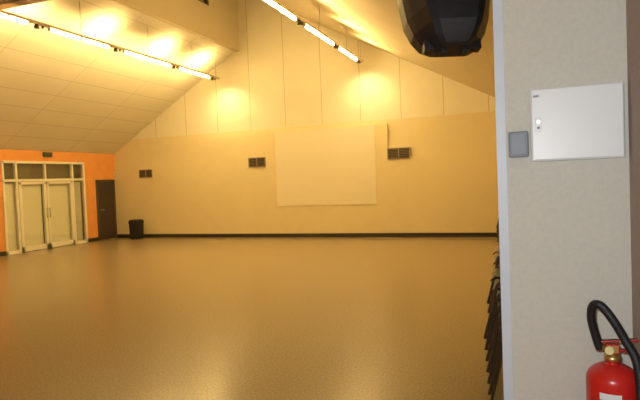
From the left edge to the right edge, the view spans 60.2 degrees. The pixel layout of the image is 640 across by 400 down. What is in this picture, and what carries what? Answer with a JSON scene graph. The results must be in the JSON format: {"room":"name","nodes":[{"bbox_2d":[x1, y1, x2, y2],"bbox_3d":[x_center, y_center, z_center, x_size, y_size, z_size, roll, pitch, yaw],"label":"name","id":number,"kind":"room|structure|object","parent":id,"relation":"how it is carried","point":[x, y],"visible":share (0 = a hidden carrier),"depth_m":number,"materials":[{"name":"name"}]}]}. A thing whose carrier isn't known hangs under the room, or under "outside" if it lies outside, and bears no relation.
{"room":"community hall","nodes":[
{"label":"community hall","id":0,"kind":"room"},
{"bbox_2d":[0,149,114,251],"bbox_3d":[-10.664,0.301,10.891,0.200,2.980,18.950,-2,2,20],"label":"wall","id":1,"kind":"structure","parent":0,"point":[97,166],"depth_m":18.41,"materials":[{"name":"orange paint"}]},
{"bbox_2d":[18,181,49,251],"bbox_3d":[-8.479,0.475,16.379,0.132,2.035,0.970,-2,2,20],"label":"door leaf","id":2,"kind":"structure","parent":1,"relation":"in","point":[46,245],"depth_m":16.46,"materials":[{"name":"metal"}]},
{"bbox_2d":[4,163,82,250],"bbox_3d":[-8.441,0.156,16.936,0.147,2.660,3.090,-2,2,20],"label":"glass pane","id":3,"kind":"object","parent":1,"relation":"attached to","point":[32,200],"visible":0.6,"depth_m":16.75,"materials":[{"name":"glass"}]},
{"bbox_2d":[0,160,87,254],"bbox_3d":[-8.338,0.153,16.898,0.090,2.660,3.090,-2,2,20],"label":"frame","id":4,"kind":"object","parent":1,"relation":"attached to","point":[15,179],"visible":1,"depth_m":16.12,"materials":[{"name":"white metal"}]},
{"bbox_2d":[43,152,51,156],"bbox_3d":[-8.327,-1.389,16.874,0.085,0.140,0.300,-2,2,20],"label":"exit light","id":5,"kind":"object","parent":1,"relation":"attached to","point":[45,154],"visible":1,"depth_m":16.82,"materials":[{"name":"green plastic"}]},
{"bbox_2d":[0,237,98,255],"bbox_3d":[-10.681,1.751,10.426,0.020,0.120,17.930,-2,2,20],"label":"baseboard","id":6,"kind":"structure","parent":1,"relation":"attached to","point":[4,253],"depth_m":18.43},
{"bbox_2d":[46,181,75,247],"bbox_3d":[-8.126,0.427,17.329,0.132,2.035,1.020,-2,2,20],"label":"door leaf","id":7,"kind":"structure","parent":1,"relation":"in","point":[72,241],"depth_m":17.41,"materials":[{"name":"metal"}]},
{"bbox_2d":[95,180,116,240],"bbox_3d":[-7.407,0.328,19.209,0.090,2.070,0.890,-2,2,20],"label":"door","id":8,"kind":"structure","parent":1,"relation":"in","point":[105,189],"depth_m":19.19,"materials":[{"name":"wood"}]},
{"bbox_2d":[112,0,239,51],"bbox_3d":[-5.991,-5.314,8.871,0.150,1.964,18.950,-2,2,20],"label":"wall","id":9,"kind":"structure","parent":0,"point":[216,22],"depth_m":15.65,"materials":[{"name":"paint"}]},
{"bbox_2d":[0,0,494,153],"bbox_3d":[-4.037,-3.941,8.214,14.700,5.390,19.350,-2,2,20],"label":"ceiling","id":10,"kind":"structure","parent":0,"point":[59,93],"depth_m":14.36,"materials":[{"name":"paint"}]},
{"bbox_2d":[0,0,49,9],"bbox_3d":[-3.613,-3.994,9.763,6.133,0.350,0.250,-2,2,20],"label":"tie beam","id":11,"kind":"structure","parent":10,"relation":"attached to","point":[4,4],"depth_m":10.55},
{"bbox_2d":[0,1,219,79],"bbox_3d":[-4.601,-3.961,13.603,0.100,0.870,8.050,-2,2,20],"label":"track","id":12,"kind":"object","parent":10,"relation":"attached to","point":[4,14],"visible":1,"depth_m":12.40,"materials":[{"name":"metal"}]},
{"bbox_2d":[264,0,362,62],"bbox_3d":[-0.205,-4.010,11.967,0.100,0.730,8.050,-2,2,20],"label":"track","id":13,"kind":"object","parent":10,"relation":"attached to","point":[274,3],"visible":1,"depth_m":12.02,"materials":[{"name":"metal"}]},
{"bbox_2d":[0,237,503,399],"bbox_3d":[-3.858,1.657,8.432,15.000,0.100,19.350,-2,2,20],"label":"floor","id":14,"kind":"structure","parent":0,"point":[218,318],"depth_m":7.11,"materials":[{"name":"laminate"}]},
{"bbox_2d":[128,219,143,238],"bbox_3d":[-6.279,0.995,18.880,0.414,0.670,0.375,-2,2,20],"label":"waste bin","id":15,"kind":"object","parent":14,"relation":"on","point":[136,226],"visible":1,"depth_m":18.73,"materials":[{"name":"black plastic"}]},
{"bbox_2d":[483,268,502,399],"bbox_3d":[1.583,0.861,4.261,0.597,1.351,0.484,-2,2,20],"label":"stacked chairs","id":16,"kind":"object","parent":14,"relation":"on","point":[494,357],"visible":0.28,"depth_m":4.13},
{"bbox_2d":[487,245,499,312],"bbox_3d":[1.839,0.781,5.017,0.601,1.436,0.484,-2,2,20],"label":"stacked chairs","id":17,"kind":"object","parent":14,"relation":"on","point":[497,250],"visible":0.03,"depth_m":4.89,"materials":[{"name":"black plastic"}]},
{"bbox_2d":[496,214,498,241],"bbox_3d":[4.824,0.462,14.144,0.589,1.181,0.484,-2,2,20],"label":"stacked chairs","id":18,"kind":"object","parent":14,"relation":"on","point":[497,226],"visible":0.11,"depth_m":14.02,"materials":[{"name":"black metal"}]},
{"bbox_2d":[113,0,498,233],"bbox_3d":[-0.660,-2.813,17.190,14.700,7.943,0.300,-2,2,20],"label":"wall","id":19,"kind":"structure","parent":0,"point":[283,76],"depth_m":17.08,"materials":[{"name":"beige paint"}]},
{"bbox_2d":[139,169,152,177],"bbox_3d":[-6.033,-0.910,19.105,0.544,0.284,0.029,-2,2,20],"label":"air vent","id":20,"kind":"object","parent":19,"relation":"in","point":[147,173],"visible":1,"depth_m":19.09,"materials":[{"name":"brown metal"}]},
{"bbox_2d":[248,157,265,167],"bbox_3d":[-2.013,-1.199,17.597,0.604,0.314,0.029,-2,2,20],"label":"air vent","id":21,"kind":"object","parent":19,"relation":"in","point":[258,161],"visible":1,"depth_m":17.59,"materials":[{"name":"brown metal"}]},
{"bbox_2d":[117,233,497,237],"bbox_3d":[-0.559,1.101,17.177,14.300,0.120,0.025,-2,2,20],"label":"baseboard","id":22,"kind":"structure","parent":19,"relation":"attached to","point":[283,234],"depth_m":16.93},
{"bbox_2d":[274,125,376,205],"bbox_3d":[0.126,-1.004,16.820,3.240,2.315,0.018,-2,2,20],"label":"projection screen","id":23,"kind":"object","parent":19,"relation":"attached to","point":[330,166],"visible":1,"depth_m":16.78,"materials":[{"name":"white fabric"}]},
{"bbox_2d":[387,147,410,158],"bbox_3d":[2.293,-1.357,16.044,0.664,0.324,0.130,-2,2,20],"label":"air vent","id":24,"kind":"object","parent":19,"relation":"in","point":[402,152],"visible":1,"depth_m":15.99,"materials":[{"name":"brown metal"}]},
{"bbox_2d":[397,0,489,56],"bbox_3d":[0.542,-0.972,2.429,0.473,0.708,0.460,-2,2,20],"label":"loudspeaker","id":25,"kind":"object","parent":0,"point":[434,28],"depth_m":2.29,"materials":[{"name":"black plastic"}]},
{"bbox_2d":[502,0,632,399],"bbox_3d":[1.132,-0.112,2.030,0.892,3.487,0.400,-2,2,20],"label":"wall","id":26,"kind":"structure","parent":0,"point":[570,229],"depth_m":1.93,"materials":[{"name":"white paint"}]},
{"bbox_2d":[492,0,513,399],"bbox_3d":[0.660,-0.048,1.993,0.034,3.400,0.004,-2,2,20],"label":"trim","id":27,"kind":"structure","parent":26,"relation":"attached to","point":[497,5],"depth_m":1.99,"materials":[{"name":"white paint"}]},
{"bbox_2d":[508,131,528,157],"bbox_3d":[0.702,-0.196,1.951,0.066,0.090,0.040,-2,2,20],"label":"switch box","id":28,"kind":"object","parent":26,"relation":"attached to","point":[518,141],"depth_m":1.93,"materials":[{"name":"grey plastic"}]},
{"bbox_2d":[530,82,624,161],"bbox_3d":[0.871,-0.263,1.877,0.290,0.250,0.054,-2,2,20],"label":"electrical cabinet","id":29,"kind":"object","parent":26,"relation":"attached to","point":[579,122],"visible":1,"depth_m":1.86,"materials":[{"name":"white metal"}]},
{"bbox_2d":[586,300,639,399],"bbox_3d":[0.949,0.671,1.787,0.158,0.717,0.257,-2,2,20],"label":"fire extinguisher","id":30,"kind":"object","parent":26,"relation":"attached to","point":[609,379],"visible":1,"depth_m":1.73,"materials":[{"name":"red metal"}]},
{"bbox_2d":[626,0,639,355],"bbox_3d":[0.377,0.125,-0.614,0.472,3.265,5.100,-2,2,20],"label":"wall","id":31,"kind":"structure","parent":0,"point":[632,6],"depth_m":1.76,"materials":[{"name":"paint"}]}
]}

